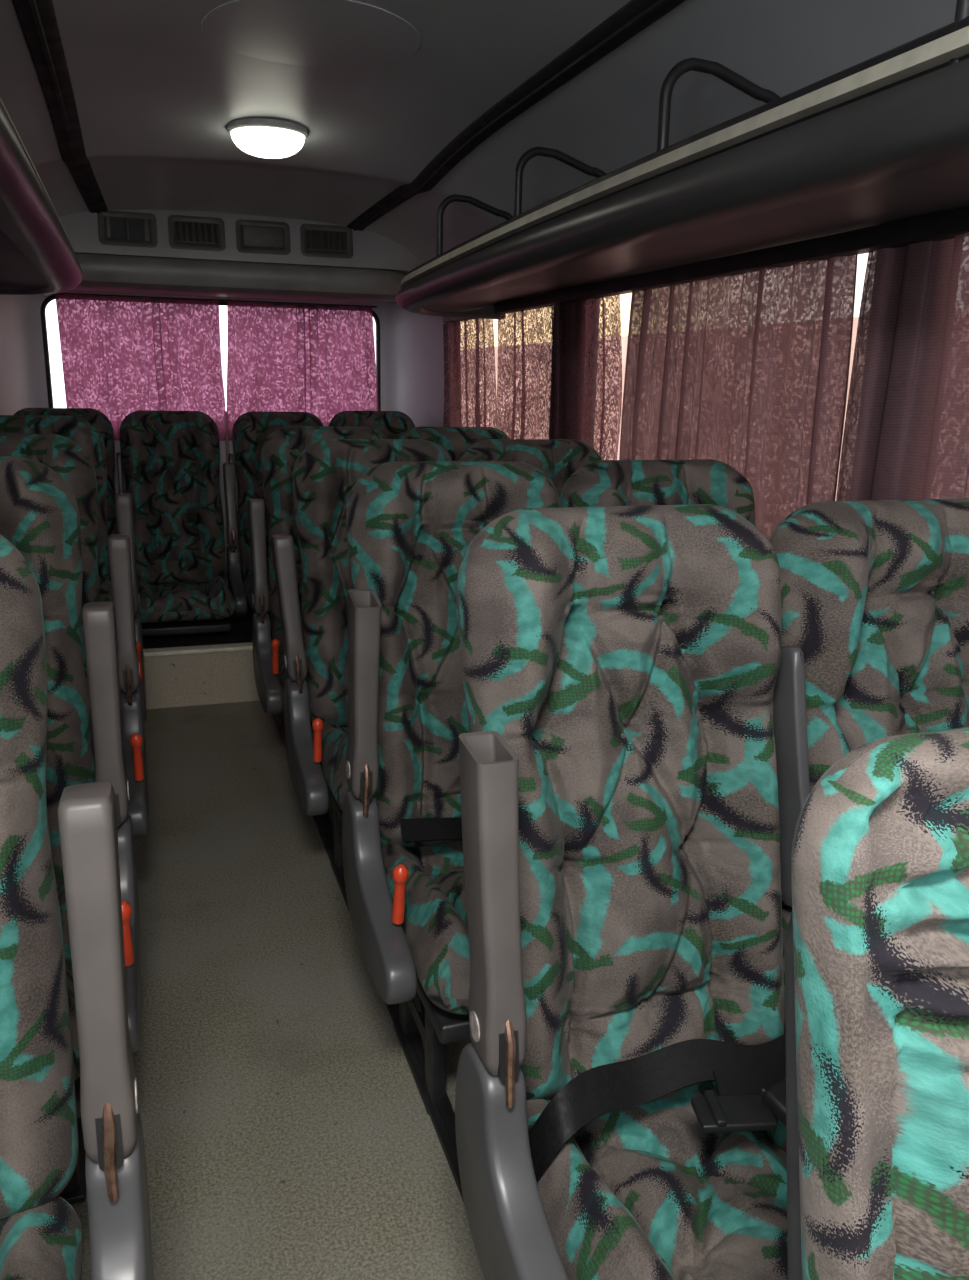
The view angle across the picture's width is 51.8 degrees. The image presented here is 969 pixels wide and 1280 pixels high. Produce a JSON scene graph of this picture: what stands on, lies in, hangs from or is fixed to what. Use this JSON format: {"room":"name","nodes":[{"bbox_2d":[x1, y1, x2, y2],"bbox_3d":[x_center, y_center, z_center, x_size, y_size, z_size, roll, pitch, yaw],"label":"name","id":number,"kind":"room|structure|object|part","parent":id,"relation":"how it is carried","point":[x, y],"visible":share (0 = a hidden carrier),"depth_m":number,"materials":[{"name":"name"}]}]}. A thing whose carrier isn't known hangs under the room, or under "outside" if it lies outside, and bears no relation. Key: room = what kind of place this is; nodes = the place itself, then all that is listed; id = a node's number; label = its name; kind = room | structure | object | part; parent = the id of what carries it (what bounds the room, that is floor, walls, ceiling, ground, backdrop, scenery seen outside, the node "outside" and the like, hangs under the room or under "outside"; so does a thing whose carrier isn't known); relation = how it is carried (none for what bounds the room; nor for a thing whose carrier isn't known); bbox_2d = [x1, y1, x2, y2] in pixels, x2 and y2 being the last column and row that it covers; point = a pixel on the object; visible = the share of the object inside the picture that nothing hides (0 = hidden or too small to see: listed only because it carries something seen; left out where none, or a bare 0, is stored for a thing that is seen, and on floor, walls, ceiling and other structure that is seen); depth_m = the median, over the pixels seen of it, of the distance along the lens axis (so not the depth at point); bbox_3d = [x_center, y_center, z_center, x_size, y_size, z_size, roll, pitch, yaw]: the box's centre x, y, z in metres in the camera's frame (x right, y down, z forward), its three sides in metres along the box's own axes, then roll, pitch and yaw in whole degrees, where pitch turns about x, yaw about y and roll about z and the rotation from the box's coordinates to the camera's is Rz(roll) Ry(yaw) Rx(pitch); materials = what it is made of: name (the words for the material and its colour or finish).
{"room":"vehicle interior","nodes":[
{"label":"vehicle interior","id":0,"kind":"room"},
{"bbox_2d":[142,601,272,648],"bbox_3d":[-1.082,0.044,4.420,1.900,0.282,0.970,-4,15,-18],"label":"platform","id":1,"kind":"object","parent":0,"point":[241,632],"visible":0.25,"depth_m":4.06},
{"bbox_2d":[14,408,123,536],"bbox_3d":[-1.667,-0.454,3.990,0.434,0.908,0.681,-4,15,-18],"label":"seat","id":2,"kind":"object","parent":1,"relation":"on","point":[96,418],"visible":0.05,"depth_m":4.15,"materials":[{"name":"multicoloured fabric"}]},
{"bbox_3d":[-1.525,-0.612,4.192,0.020,0.345,0.080,-4,1,-18],"label":"armrest","id":3,"kind":"part","parent":2,"relation":"part of","materials":[{"name":"grey plastic"}]},
{"bbox_2d":[119,410,246,636],"bbox_3d":[-1.250,-0.474,4.128,0.453,0.908,0.685,-4,15,-18],"label":"seat","id":4,"kind":"object","parent":1,"relation":"on","point":[171,459],"visible":0.94,"depth_m":4.24,"materials":[{"name":"multicoloured fabric"}]},
{"bbox_3d":[-1.334,-0.610,4.287,0.409,0.728,0.252,-4,15,-18],"label":"backrest","id":5,"kind":"part","parent":4,"relation":"part of","materials":[{"name":"fabric"}]},
{"bbox_3d":[-1.252,-0.090,4.141,0.361,0.035,0.430,-4,15,-18],"label":"seat frame","id":6,"kind":"part","parent":4,"relation":"part of","materials":[{"name":"black paint"}]},
{"bbox_2d":[137,575,235,622],"bbox_3d":[-1.247,-0.185,4.107,0.403,0.169,0.499,-4,15,-18],"label":"seat cushion","id":7,"kind":"object","parent":4,"relation":"on","point":[178,598],"depth_m":3.93,"materials":[{"name":"multicoloured fabric"}]},
{"bbox_3d":[-1.067,-0.569,4.193,0.046,0.345,0.080,-4,9,-18],"label":"armrest","id":8,"kind":"part","parent":4,"relation":"part of","materials":[{"name":"grey plastic"}]},
{"bbox_3d":[-1.034,-0.247,4.157,0.048,0.256,0.373,-4,15,-18],"label":"panel","id":9,"kind":"part","parent":4,"relation":"part of","materials":[{"name":"grey plastic"}]},
{"bbox_2d":[228,411,322,628],"bbox_3d":[-0.842,-0.501,4.262,0.434,0.908,0.681,-4,15,-18],"label":"seat","id":10,"kind":"object","parent":1,"relation":"on","point":[251,429],"visible":0.12,"depth_m":4.35,"materials":[{"name":"multicoloured fabric"}]},
{"bbox_3d":[-1.093,-0.633,4.335,0.020,0.345,0.080,-4,1,-18],"label":"armrest","id":11,"kind":"part","parent":10,"relation":"part of","materials":[{"name":"grey plastic"}]},
{"bbox_2d":[243,575,270,615],"bbox_3d":[-0.806,-0.214,4.251,0.403,0.169,0.499,-4,15,-18],"label":"seat cushion","id":12,"kind":"object","parent":10,"relation":"on","point":[247,585],"depth_m":4.21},
{"bbox_3d":[-0.811,-0.119,4.285,0.361,0.035,0.430,-4,15,-18],"label":"seat frame","id":13,"kind":"part","parent":10,"relation":"part of","materials":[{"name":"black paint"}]},
{"bbox_2d":[329,411,414,438],"bbox_3d":[-0.443,-0.534,4.391,0.434,0.908,0.681,-4,15,-18],"label":"seat","id":14,"kind":"object","parent":1,"relation":"on","point":[392,424],"visible":0.02,"depth_m":4.50,"materials":[{"name":"multicoloured fabric"}]},
{"bbox_2d":[0,291,449,585],"bbox_3d":[-1.113,-0.843,4.338,1.900,2.040,0.670,-4,15,-18],"label":"wall","id":15,"kind":"structure","parent":0,"point":[411,344],"depth_m":4.45,"materials":[{"name":"grey plastic"}]},
{"bbox_2d":[40,293,380,410],"bbox_3d":[-1.189,-1.231,4.508,1.476,0.585,0.055,-4,15,-18],"label":"window","id":16,"kind":"structure","parent":15,"relation":"in","point":[50,298],"depth_m":4.36,"materials":[{"name":"black rubber"}]},
{"bbox_2d":[55,293,225,440],"bbox_3d":[-1.492,-1.188,4.377,0.678,0.615,0.032,-4,15,-18],"label":"curtain","id":17,"kind":"object","parent":16,"relation":"hanging from","point":[121,356],"visible":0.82,"depth_m":4.36,"materials":[{"name":"pink fabric"}]},
{"bbox_3d":[-1.176,-1.503,4.414,1.424,0.009,0.008,-4,15,-18],"label":"curtain rail","id":18,"kind":"part","parent":16,"relation":"part of","materials":[{"name":"black metal"}]},
{"bbox_2d":[226,299,377,439],"bbox_3d":[-0.831,-1.231,4.593,0.709,0.615,0.030,-4,15,-18],"label":"curtain","id":19,"kind":"object","parent":16,"relation":"hanging from","point":[320,361],"visible":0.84,"depth_m":4.57,"materials":[{"name":"pink fabric"}]},
{"bbox_2d":[225,411,229,462],"bbox_3d":[-1.182,-0.928,4.580,0.016,0.240,0.018,-4,15,-18],"label":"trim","id":20,"kind":"structure","parent":15,"relation":"attached to","point":[226,433],"depth_m":4.58,"materials":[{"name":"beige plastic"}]},
{"bbox_2d":[71,698,484,1279],"bbox_3d":[-0.155,0.865,1.757,1.900,0.060,4.900,-4,15,-18],"label":"floor","id":21,"kind":"structure","parent":0,"point":[289,1133],"depth_m":1.90,"materials":[{"name":"carpet"}]},
{"bbox_2d":[0,456,140,1204],"bbox_3d":[-0.788,0.311,1.502,0.487,1.117,0.684,-4,15,-18],"label":"seat","id":22,"kind":"object","parent":21,"relation":"on","point":[39,511],"visible":0.24,"depth_m":1.60,"materials":[{"name":"multicoloured fabric"}]},
{"bbox_3d":[-0.876,0.075,1.633,0.431,0.728,0.252,-4,15,-18],"label":"backrest","id":23,"kind":"part","parent":22,"relation":"part of","materials":[{"name":"multicoloured fabric"}]},
{"bbox_2d":[57,886,79,1080],"bbox_3d":[-0.789,0.500,1.453,0.424,0.169,0.499,-4,15,-18],"label":"seat cushion","id":24,"kind":"object","parent":22,"relation":"on","point":[61,889],"depth_m":1.37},
{"bbox_3d":[-0.681,0.713,1.633,0.044,0.277,0.260,-4,15,-18],"label":"leg","id":25,"kind":"part","parent":22,"relation":"part of","materials":[{"name":"black paint"}]},
{"bbox_3d":[-0.794,0.595,1.487,0.380,0.035,0.430,-4,15,-18],"label":"seat frame","id":26,"kind":"part","parent":22,"relation":"part of","materials":[{"name":"black paint"}]},
{"bbox_3d":[-0.584,0.115,1.542,0.046,0.345,0.080,-4,11,-18],"label":"armrest","id":27,"kind":"part","parent":22,"relation":"part of","materials":[{"name":"grey plastic"}]},
{"bbox_3d":[-0.506,0.413,1.403,0.025,0.107,0.027,-4,23,-18],"label":"recline lever","id":28,"kind":"part","parent":22,"relation":"part of","materials":[{"name":"orange plastic"}]},
{"bbox_3d":[-0.553,0.436,1.511,0.048,0.256,0.373,-4,15,-18],"label":"panel","id":29,"kind":"part","parent":22,"relation":"part of","materials":[{"name":"grey plastic"}]},
{"bbox_2d":[0,415,146,720],"bbox_3d":[-1.225,-0.038,2.791,0.503,1.132,0.684,-4,15,-18],"label":"seat","id":30,"kind":"object","parent":21,"relation":"on","point":[80,431],"visible":0.02,"depth_m":2.88,"materials":[{"name":"multicoloured fabric"}]},
{"bbox_3d":[-1.321,-0.281,2.918,0.431,0.728,0.252,-4,15,-18],"label":"backrest","id":31,"kind":"part","parent":30,"relation":"part of","materials":[{"name":"fabric"}]},
{"bbox_3d":[-1.013,-0.242,2.831,0.046,0.345,0.080,-4,11,-18],"label":"armrest","id":32,"kind":"part","parent":30,"relation":"part of","materials":[{"name":"grey plastic"}]},
{"bbox_3d":[-0.936,0.056,2.693,0.025,0.107,0.027,-4,23,-18],"label":"recline lever","id":33,"kind":"part","parent":30,"relation":"part of","materials":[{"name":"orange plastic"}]},
{"bbox_3d":[-0.982,0.079,2.800,0.048,0.256,0.373,-4,15,-18],"label":"panel","id":34,"kind":"part","parent":30,"relation":"part of","materials":[{"name":"grey plastic"}]},
{"bbox_2d":[0,433,148,837],"bbox_3d":[-1.004,0.139,2.151,0.503,1.117,0.684,-4,15,-18],"label":"seat","id":35,"kind":"object","parent":21,"relation":"on","point":[63,455],"visible":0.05,"depth_m":2.21,"materials":[{"name":"multicoloured fabric"}]},
{"bbox_3d":[-1.099,-0.097,2.280,0.431,0.728,0.252,-4,15,-18],"label":"backrest","id":36,"kind":"part","parent":35,"relation":"part of","materials":[{"name":"fabric"}]},
{"bbox_3d":[-0.792,-0.057,2.193,0.046,0.345,0.080,-4,11,-18],"label":"armrest","id":37,"kind":"part","parent":35,"relation":"part of","materials":[{"name":"grey plastic"}]},
{"bbox_3d":[-0.761,0.264,2.162,0.048,0.256,0.373,-4,15,-18],"label":"panel","id":38,"kind":"part","parent":35,"relation":"part of","materials":[{"name":"grey plastic"}]},
{"bbox_3d":[-0.714,0.241,2.054,0.025,0.107,0.027,-4,23,-18],"label":"recline lever","id":39,"kind":"part","parent":35,"relation":"part of","materials":[{"name":"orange plastic"}]},
{"bbox_2d":[0,534,152,1279],"bbox_3d":[-0.559,0.484,0.858,0.500,1.112,0.684,-4,15,-18],"label":"seat","id":40,"kind":"object","parent":21,"relation":"on","point":[41,1234],"visible":1,"depth_m":0.99,"materials":[{"name":"multicoloured fabric"}]},
{"bbox_3d":[-0.653,0.251,0.988,0.431,0.728,0.252,-4,15,-18],"label":"backrest","id":41,"kind":"part","parent":40,"relation":"part of","materials":[{"name":"multicoloured fabric"}]},
{"bbox_2d":[0,1196,82,1279],"bbox_3d":[-0.566,0.676,0.808,0.424,0.169,0.499,-4,15,-18],"label":"seat cushion","id":42,"kind":"object","parent":40,"relation":"on","point":[41,1237],"depth_m":1.00,"materials":[{"name":"multicoloured fabric"}]},
{"bbox_3d":[-0.352,0.305,0.914,0.046,0.345,0.080,-4,7,-18],"label":"armrest","id":43,"kind":"part","parent":40,"relation":"part of","materials":[{"name":"grey plastic"}]},
{"bbox_3d":[-0.317,0.612,0.869,0.048,0.256,0.373,-4,15,-18],"label":"panel","id":44,"kind":"part","parent":40,"relation":"part of","materials":[{"name":"grey plastic"}]},
{"bbox_2d":[248,426,386,732],"bbox_3d":[-0.465,-0.090,3.105,0.501,1.102,0.684,-4,15,-18],"label":"seat","id":45,"kind":"object","parent":21,"relation":"on","point":[280,451],"visible":0.11,"depth_m":3.12,"materials":[{"name":"patterned fabric"},{"name":"grey plastic"},{"name":"dark grey plastic"}]},
{"bbox_3d":[-0.682,-0.251,3.011,0.046,0.345,0.080,-4,10,-18],"label":"armrest","id":46,"kind":"part","parent":45,"relation":"part of","materials":[{"name":"grey plastic"}]},
{"bbox_3d":[-0.650,0.071,2.978,0.048,0.256,0.373,-4,15,-18],"label":"panel","id":47,"kind":"part","parent":45,"relation":"part of","materials":[{"name":"grey plastic"}]},
{"bbox_3d":[-0.601,0.048,2.871,0.025,0.107,0.027,-4,23,-18],"label":"recline lever","id":48,"kind":"part","parent":45,"relation":"part of","materials":[{"name":"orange plastic"}]},
{"bbox_2d":[278,652,289,688],"bbox_3d":[-0.406,0.102,3.077,0.424,0.169,0.499,-4,15,-18],"label":"seat cushion","id":49,"kind":"object","parent":45,"relation":"on","point":[283,675],"depth_m":3.09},
{"bbox_3d":[-0.493,-0.323,3.258,0.431,0.728,0.252,-4,15,-18],"label":"backrest","id":50,"kind":"part","parent":45,"relation":"part of","materials":[{"name":"multicoloured fabric"}]},
{"bbox_2d":[271,439,451,910],"bbox_3d":[-0.244,0.086,2.443,0.517,1.102,0.685,-4,15,-18],"label":"seat","id":51,"kind":"object","parent":21,"relation":"on","point":[325,473],"visible":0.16,"depth_m":2.49,"materials":[{"name":"patterned fabric"},{"name":"grey plastic"},{"name":"dark grey plastic"}]},
{"bbox_3d":[-0.459,-0.075,2.347,0.046,0.345,0.080,-8,12,-17],"label":"armrest","id":52,"kind":"part","parent":51,"relation":"part of","materials":[{"name":"grey plastic"}]},
{"bbox_3d":[-0.418,0.245,2.319,0.048,0.256,0.373,-4,15,-18],"label":"panel","id":53,"kind":"part","parent":51,"relation":"part of","materials":[{"name":"grey plastic"}]},
{"bbox_3d":[-0.370,0.222,2.212,0.025,0.107,0.027,-4,23,-18],"label":"recline lever","id":54,"kind":"part","parent":51,"relation":"part of","materials":[{"name":"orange plastic"}]},
{"bbox_2d":[312,721,350,810],"bbox_3d":[-0.178,0.277,2.417,0.424,0.169,0.499,-4,15,-18],"label":"seat cushion","id":55,"kind":"object","parent":51,"relation":"on","point":[334,733],"depth_m":2.31,"materials":[{"name":"fabric"}]},
{"bbox_3d":[-0.183,0.373,2.451,0.380,0.035,0.430,-4,15,-18],"label":"seat frame","id":56,"kind":"part","parent":51,"relation":"part of","materials":[{"name":"black paint"}]},
{"bbox_3d":[-0.345,0.502,2.506,0.044,0.262,0.260,-4,15,-18],"label":"leg","id":57,"kind":"part","parent":51,"relation":"part of","materials":[{"name":"black paint"}]},
{"bbox_3d":[-0.265,-0.148,2.598,0.431,0.728,0.252,-4,15,-18],"label":"backrest","id":58,"kind":"part","parent":51,"relation":"part of","materials":[{"name":"multicoloured fabric"}]},
{"bbox_2d":[273,712,463,1202],"bbox_3d":[-0.308,0.648,2.421,0.040,0.022,3.280,-4,15,-18],"label":"floor track","id":59,"kind":"object","parent":21,"relation":"on","point":[441,1112],"visible":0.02,"depth_m":1.86,"materials":[{"name":"black metal"}]},
{"bbox_2d":[342,461,561,1114],"bbox_3d":[-0.002,0.260,1.787,0.487,1.102,0.683,-4,15,-18],"label":"seat","id":60,"kind":"object","parent":21,"relation":"on","point":[411,525],"visible":0.38,"depth_m":1.83,"materials":[{"name":"patterned fabric"},{"name":"grey plastic"},{"name":"dark grey plastic"}]},
{"bbox_3d":[-0.206,0.095,1.689,0.046,0.354,0.080,-2,13,-19],"label":"armrest","id":61,"kind":"part","parent":60,"relation":"part of","materials":[{"name":"grey plastic"}]},
{"bbox_3d":[-0.181,0.420,1.662,0.048,0.256,0.373,-4,15,-18],"label":"panel","id":62,"kind":"part","parent":60,"relation":"part of","materials":[{"name":"grey plastic"}]},
{"bbox_3d":[-0.132,0.397,1.555,0.025,0.107,0.027,-4,23,-18],"label":"recline lever","id":63,"kind":"part","parent":60,"relation":"part of","materials":[{"name":"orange plastic"}]},
{"bbox_3d":[-0.117,0.677,1.846,0.044,0.262,0.260,-4,15,-18],"label":"leg","id":64,"kind":"part","parent":60,"relation":"part of","materials":[{"name":"black paint"}]},
{"bbox_2d":[381,841,469,1014],"bbox_3d":[0.050,0.452,1.757,0.424,0.169,0.499,-4,15,-18],"label":"seat cushion","id":65,"kind":"object","parent":60,"relation":"on","point":[434,926],"depth_m":1.59,"materials":[{"name":"multicoloured fabric"}]},
{"bbox_2d":[400,817,461,841],"bbox_3d":[-0.030,0.346,1.835,0.254,0.049,0.046,-3,15,-16],"label":"belt","id":66,"kind":"object","parent":60,"relation":"on","point":[443,828],"visible":0.55,"depth_m":1.81,"materials":[{"name":"black fabric"}]},
{"bbox_3d":[0.045,0.548,1.791,0.380,0.035,0.430,-4,15,-18],"label":"seat frame","id":67,"kind":"part","parent":60,"relation":"part of","materials":[{"name":"black paint"}]},
{"bbox_3d":[-0.037,0.027,1.937,0.431,0.728,0.252,-4,15,-18],"label":"backrest","id":68,"kind":"part","parent":60,"relation":"part of","materials":[{"name":"fabric"}]},
{"bbox_2d":[399,427,509,460],"bbox_3d":[-0.027,-0.118,3.249,0.444,1.102,0.681,-4,15,-18],"label":"seat","id":69,"kind":"object","parent":21,"relation":"on","point":[454,440],"visible":0.02,"depth_m":3.33,"materials":[{"name":"multicoloured fabric"}]},
{"bbox_2d":[459,439,601,495],"bbox_3d":[0.201,0.057,2.588,0.444,1.102,0.681,-4,15,-18],"label":"seat","id":70,"kind":"object","parent":21,"relation":"on","point":[558,459],"visible":0.04,"depth_m":2.67,"materials":[{"name":"multicoloured fabric"}]},
{"bbox_2d":[455,504,787,1279],"bbox_3d":[0.224,0.435,1.126,0.490,1.102,0.684,-4,15,-18],"label":"seat","id":71,"kind":"object","parent":21,"relation":"on","point":[620,665],"visible":0.82,"depth_m":1.22,"materials":[{"name":"multicoloured fabric"}]},
{"bbox_3d":[0.009,0.277,1.046,0.046,0.354,0.080,-4,6,-18],"label":"armrest","id":72,"kind":"part","parent":71,"relation":"part of","materials":[{"name":"grey plastic"}]},
{"bbox_3d":[0.044,0.595,1.001,0.048,0.256,0.373,-4,15,-18],"label":"panel","id":73,"kind":"part","parent":71,"relation":"part of","materials":[{"name":"grey plastic"}]},
{"bbox_2d":[528,1034,785,1182],"bbox_3d":[0.254,0.545,1.159,0.413,0.104,0.161,-4,15,-18],"label":"belt","id":74,"kind":"object","parent":71,"relation":"on","point":[750,1080],"visible":0.66,"depth_m":1.15,"materials":[{"name":"black fabric"}]},
{"bbox_2d":[526,1081,787,1279],"bbox_3d":[0.278,0.627,1.097,0.424,0.169,0.499,-4,15,-18],"label":"seat cushion","id":75,"kind":"object","parent":71,"relation":"on","point":[640,1192],"depth_m":1.09,"materials":[{"name":"multicoloured fabric"}]},
{"bbox_2d":[560,459,784,1033],"bbox_3d":[0.429,0.232,1.928,0.444,1.102,0.681,-4,15,-18],"label":"seat","id":76,"kind":"object","parent":21,"relation":"on","point":[601,483],"visible":0.03,"depth_m":2.00,"materials":[{"name":"multicoloured fabric"}]},
{"bbox_3d":[0.374,0.000,2.072,0.431,0.728,0.252,-4,15,-18],"label":"backrest","id":77,"kind":"part","parent":76,"relation":"part of","materials":[{"name":"multicoloured fabric"}]},
{"bbox_2d":[768,498,968,1007],"bbox_3d":[0.657,0.407,1.268,0.444,1.102,0.681,-4,15,-18],"label":"seat","id":78,"kind":"object","parent":21,"relation":"on","point":[875,593],"visible":0.31,"depth_m":1.34,"materials":[{"name":"multicoloured fabric"}]},
{"bbox_3d":[0.402,0.181,1.316,0.020,0.345,0.080,-4,1,-18],"label":"armrest","id":79,"kind":"part","parent":78,"relation":"part of","materials":[{"name":"grey plastic"}]},
{"bbox_2d":[785,727,968,1279],"bbox_3d":[0.450,0.629,0.492,0.461,1.052,0.681,-4,15,-18],"label":"seat","id":80,"kind":"object","parent":21,"relation":"on","point":[877,935],"visible":1,"depth_m":0.56,"materials":[{"name":"multicoloured fabric"}]},
{"bbox_2d":[0,0,956,302],"bbox_3d":[-0.277,-0.934,1.768,1.929,0.431,5.872,-4,15,-18],"label":"ceiling","id":81,"kind":"structure","parent":0,"point":[156,99],"depth_m":2.14,"materials":[{"name":"grey plastic"}]},
{"bbox_2d":[12,0,107,212],"bbox_3d":[-0.575,-0.913,1.206,0.092,0.079,4.880,-4,15,-18],"label":"trim","id":82,"kind":"structure","parent":81,"relation":"attached to","point":[37,19],"depth_m":2.11,"materials":[{"name":"black plastic"}]},
{"bbox_2d":[59,210,422,302],"bbox_3d":[-1.036,-1.533,3.964,1.800,0.355,0.950,-4,15,-18],"label":"vent panel","id":83,"kind":"object","parent":81,"relation":"attached to","point":[149,252],"visible":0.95,"depth_m":3.58,"materials":[{"name":"grey plastic"}]},
{"bbox_3d":[-1.237,-1.424,3.458,0.192,0.113,0.030,-4,15,-18],"label":"vent frame","id":84,"kind":"part","parent":83,"relation":"part of","materials":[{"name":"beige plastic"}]},
{"bbox_3d":[-1.018,-1.439,3.530,0.193,0.113,0.030,-4,15,-18],"label":"vent frame","id":85,"kind":"part","parent":83,"relation":"part of","materials":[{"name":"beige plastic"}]},
{"bbox_3d":[-1.008,-1.565,3.871,1.800,0.245,0.703,-4,15,-18],"label":"panel","id":86,"kind":"part","parent":83,"relation":"part of","materials":[{"name":"grey plastic"}]},
{"bbox_3d":[-0.799,-1.453,3.602,0.192,0.113,0.030,-4,15,-18],"label":"vent frame","id":87,"kind":"part","parent":83,"relation":"part of","materials":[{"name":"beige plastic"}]},
{"bbox_2d":[243,226,282,248],"bbox_3d":[-0.797,-1.451,3.595,0.140,0.069,0.005,-4,15,-18],"label":"air vent","id":88,"kind":"object","parent":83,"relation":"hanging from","point":[254,237],"depth_m":3.59,"materials":[{"name":"grey plastic"}]},
{"bbox_3d":[-0.581,-1.467,3.673,0.192,0.113,0.030,-4,15,-18],"label":"vent frame","id":89,"kind":"part","parent":83,"relation":"part of","materials":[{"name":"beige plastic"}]},
{"bbox_2d":[227,118,307,158],"bbox_3d":[-0.548,-1.262,2.530,0.200,0.066,0.196,-4,15,-18],"label":"ceiling lamp","id":90,"kind":"object","parent":81,"relation":"attached to","point":[258,137],"visible":1,"depth_m":2.47,"materials":[{"name":"white"}]},
{"bbox_2d":[201,0,420,67],"bbox_3d":[-0.320,-1.126,1.859,0.402,0.007,0.402,-4,15,-18],"label":"roof hatch","id":91,"kind":"object","parent":81,"relation":"attached to","point":[306,33],"visible":1,"depth_m":1.83,"materials":[{"name":"grey plastic"}]},
{"bbox_2d":[347,0,685,230],"bbox_3d":[0.295,-0.971,1.491,0.092,0.079,4.880,-4,15,-18],"label":"trim","id":92,"kind":"structure","parent":81,"relation":"attached to","point":[635,16],"depth_m":2.07,"materials":[{"name":"black plastic"}]},
{"bbox_2d":[449,298,599,443],"bbox_3d":[0.582,-0.254,2.244,0.040,2.010,5.770,-4,15,-18],"label":"wall","id":93,"kind":"structure","parent":0,"point":[562,387],"depth_m":3.05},
{"bbox_2d":[143,642,252,656],"bbox_3d":[-0.930,0.025,3.952,1.796,0.016,0.067,-4,15,-18],"label":"trim","id":94,"kind":"structure","parent":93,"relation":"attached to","point":[234,646],"depth_m":3.87,"materials":[{"name":"grey metal"}]},
{"bbox_2d":[120,650,283,708],"bbox_3d":[-0.926,0.139,3.964,1.796,0.212,0.012,-4,15,-18],"label":"step","id":95,"kind":"structure","parent":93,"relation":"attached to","point":[182,680],"depth_m":3.90,"materials":[{"name":"plastic"}]},
{"bbox_2d":[453,325,457,426],"bbox_3d":[0.053,-0.881,3.732,0.022,0.782,1.132,-4,15,-18],"label":"window","id":96,"kind":"structure","parent":93,"relation":"in","point":[454,325],"depth_m":4.21,"materials":[{"name":"clear glass"}]},
{"bbox_2d":[395,0,968,318],"bbox_3d":[0.539,-0.738,1.453,0.460,0.288,4.481,-4,15,-18],"label":"luggage rack","id":97,"kind":"object","parent":93,"relation":"attached to","point":[883,138],"visible":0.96,"depth_m":1.50,"materials":[{"name":"plastic"}]},
{"bbox_3d":[-0.010,-1.144,2.823,0.261,0.206,0.018,-4,15,-18],"label":"hoop rail","id":98,"kind":"part","parent":97,"relation":"part of","materials":[{"name":"black metal"}]},
{"bbox_3d":[0.189,-0.991,2.246,0.261,0.206,0.018,-4,15,-18],"label":"hoop rail","id":99,"kind":"part","parent":97,"relation":"part of","materials":[{"name":"black metal"}]},
{"bbox_3d":[0.402,-0.828,1.631,0.261,0.206,0.018,-4,15,-18],"label":"hoop rail","id":100,"kind":"part","parent":97,"relation":"part of","materials":[{"name":"black metal"}]},
{"bbox_3d":[0.604,-0.673,1.044,0.261,0.206,0.018,-4,15,-18],"label":"hoop rail","id":101,"kind":"part","parent":97,"relation":"part of","materials":[{"name":"black metal"}]},
{"bbox_2d":[443,207,968,436],"bbox_3d":[0.468,-0.539,2.440,0.081,0.782,3.840,-4,15,-18],"label":"window","id":102,"kind":"structure","parent":93,"relation":"in","point":[590,352],"depth_m":1.97,"materials":[{"name":"black rubber"}]},
{"bbox_2d":[443,318,496,427],"bbox_3d":[-0.058,-0.910,3.937,0.027,0.690,0.743,-4,15,-18],"label":"curtain","id":103,"kind":"object","parent":102,"relation":"hanging from","point":[479,415],"visible":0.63,"depth_m":3.88,"materials":[{"name":"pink fabric"}]},
{"bbox_2d":[496,294,621,459],"bbox_3d":[0.209,-0.705,3.162,0.029,0.690,1.027,-4,15,-18],"label":"curtain","id":104,"kind":"object","parent":102,"relation":"hanging from","point":[592,330],"visible":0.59,"depth_m":3.04,"materials":[{"name":"pink fabric"}]},
{"bbox_3d":[0.457,-0.859,2.351,0.046,0.035,3.840,-4,15,-18],"label":"curtain rail","id":105,"kind":"part","parent":102,"relation":"part of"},
{"bbox_2d":[619,253,857,539],"bbox_3d":[0.518,-0.469,2.274,0.030,0.690,0.954,-4,15,-18],"label":"curtain","id":106,"kind":"object","parent":102,"relation":"hanging from","point":[748,372],"visible":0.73,"depth_m":2.10,"materials":[{"name":"pink fabric"}]},
{"bbox_2d":[836,233,968,500],"bbox_3d":[0.823,-0.235,1.392,0.029,0.690,1.026,-4,15,-18],"label":"curtain","id":107,"kind":"object","parent":102,"relation":"hanging from","point":[906,434],"visible":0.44,"depth_m":1.68,"materials":[{"name":"pink fabric"}]},
{"bbox_3d":[-1.163,-0.139,1.672,0.040,2.010,5.770,-4,15,-18],"label":"wall","id":108,"kind":"structure","parent":0,"visible":0},
{"bbox_2d":[0,97,82,294],"bbox_3d":[-0.733,-0.585,1.026,0.418,0.139,4.431,-4,15,-18],"label":"luggage rack","id":109,"kind":"object","parent":108,"relation":"attached to","point":[37,255],"visible":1,"depth_m":1.85,"materials":[{"name":"plastic"}]},
{"bbox_3d":[-4.793,-1.250,14.373,60.000,0.050,90.000,-4,15,-18],"label":"ground","id":110,"kind":"structure","parent":0,"visible":0},
{"bbox_2d":[461,317,858,500],"bbox_3d":[3.110,-0.435,5.866,0.400,2.920,21.000,-4,15,-18],"label":"window","id":111,"kind":"structure","parent":110,"relation":"on","point":[624,339],"depth_m":10.41,"materials":[{"name":"clear glass"}]}
]}

